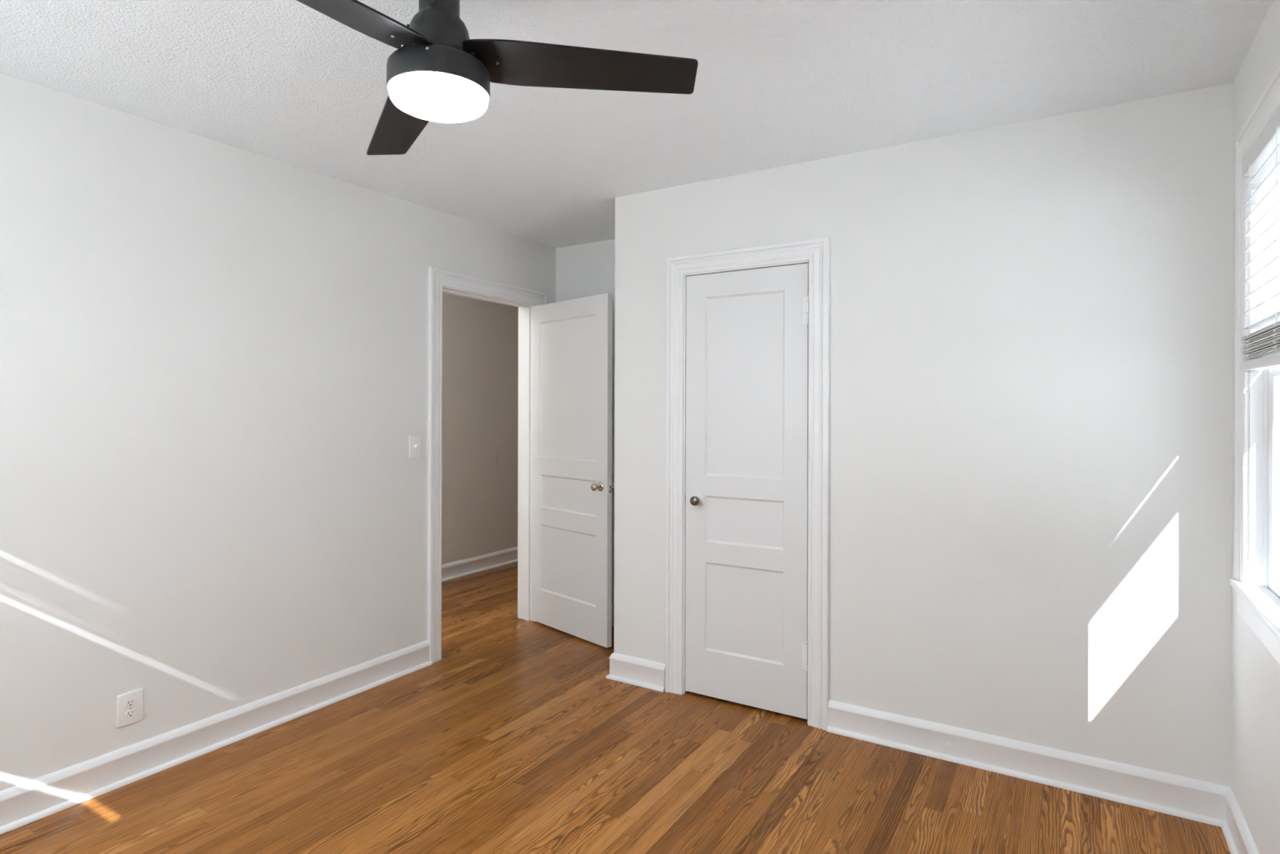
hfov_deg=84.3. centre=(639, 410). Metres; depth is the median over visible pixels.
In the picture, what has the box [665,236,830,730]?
door frame
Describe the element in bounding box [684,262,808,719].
door
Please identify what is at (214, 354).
wall
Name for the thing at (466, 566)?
baseboard
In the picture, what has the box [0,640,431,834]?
baseboard
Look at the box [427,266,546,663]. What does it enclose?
door frame
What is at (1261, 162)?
window blind
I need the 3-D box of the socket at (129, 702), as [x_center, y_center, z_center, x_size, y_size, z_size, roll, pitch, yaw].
[-1.865,1.071,2.588,0.002,0.027,0.034,0,0,32]
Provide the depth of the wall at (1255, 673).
2.04 m
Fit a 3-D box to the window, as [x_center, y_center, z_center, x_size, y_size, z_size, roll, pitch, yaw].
[1.633,-0.110,1.681,0.203,1.456,1.052,0,0,32]
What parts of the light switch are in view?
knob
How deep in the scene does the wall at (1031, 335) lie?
2.66 m
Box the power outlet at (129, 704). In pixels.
[116,688,142,728]
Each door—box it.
[531,293,614,648]
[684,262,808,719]
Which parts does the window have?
sill, frame, sash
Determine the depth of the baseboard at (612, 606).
4.46 m
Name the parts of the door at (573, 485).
knob, lock plate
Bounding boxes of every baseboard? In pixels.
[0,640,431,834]
[441,546,517,582]
[605,652,665,691]
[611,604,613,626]
[826,699,1259,853]
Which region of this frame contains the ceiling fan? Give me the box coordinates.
[296,0,697,155]
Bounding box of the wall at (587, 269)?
[555,239,614,604]
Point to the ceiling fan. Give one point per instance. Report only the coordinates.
(436, 73)
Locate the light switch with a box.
[408,435,420,457]
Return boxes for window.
[1230,65,1279,664]
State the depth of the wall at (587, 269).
4.57 m
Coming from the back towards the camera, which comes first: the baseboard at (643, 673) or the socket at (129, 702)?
the baseboard at (643, 673)
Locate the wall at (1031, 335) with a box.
[613,82,1233,786]
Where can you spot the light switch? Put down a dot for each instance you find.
(414, 440)
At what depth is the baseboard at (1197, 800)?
2.57 m
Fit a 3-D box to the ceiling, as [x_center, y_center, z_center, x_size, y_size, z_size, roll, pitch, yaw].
[-0.327,-1.142,3.133,5.007,0.120,6.680,0,0,32]
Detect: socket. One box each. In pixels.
[124,697,136,707]
[124,708,135,718]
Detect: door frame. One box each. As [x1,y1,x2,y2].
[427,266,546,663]
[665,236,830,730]
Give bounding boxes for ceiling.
[0,0,1272,248]
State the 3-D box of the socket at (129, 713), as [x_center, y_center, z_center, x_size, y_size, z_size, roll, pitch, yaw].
[-1.865,1.109,2.588,0.002,0.027,0.034,0,0,32]
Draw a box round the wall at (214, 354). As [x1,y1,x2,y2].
[0,72,555,791]
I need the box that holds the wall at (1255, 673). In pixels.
[1231,0,1279,853]
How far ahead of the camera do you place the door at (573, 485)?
4.24 m
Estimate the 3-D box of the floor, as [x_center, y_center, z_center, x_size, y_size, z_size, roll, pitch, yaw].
[-0.329,1.398,3.131,5.016,0.080,6.680,0,0,32]
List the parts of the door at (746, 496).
knob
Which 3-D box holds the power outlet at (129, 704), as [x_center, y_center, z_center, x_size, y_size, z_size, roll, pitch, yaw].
[-1.867,1.090,2.589,0.009,0.117,0.082,0,0,32]
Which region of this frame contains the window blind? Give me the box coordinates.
[1240,104,1279,370]
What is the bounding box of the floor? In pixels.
[0,561,1231,853]

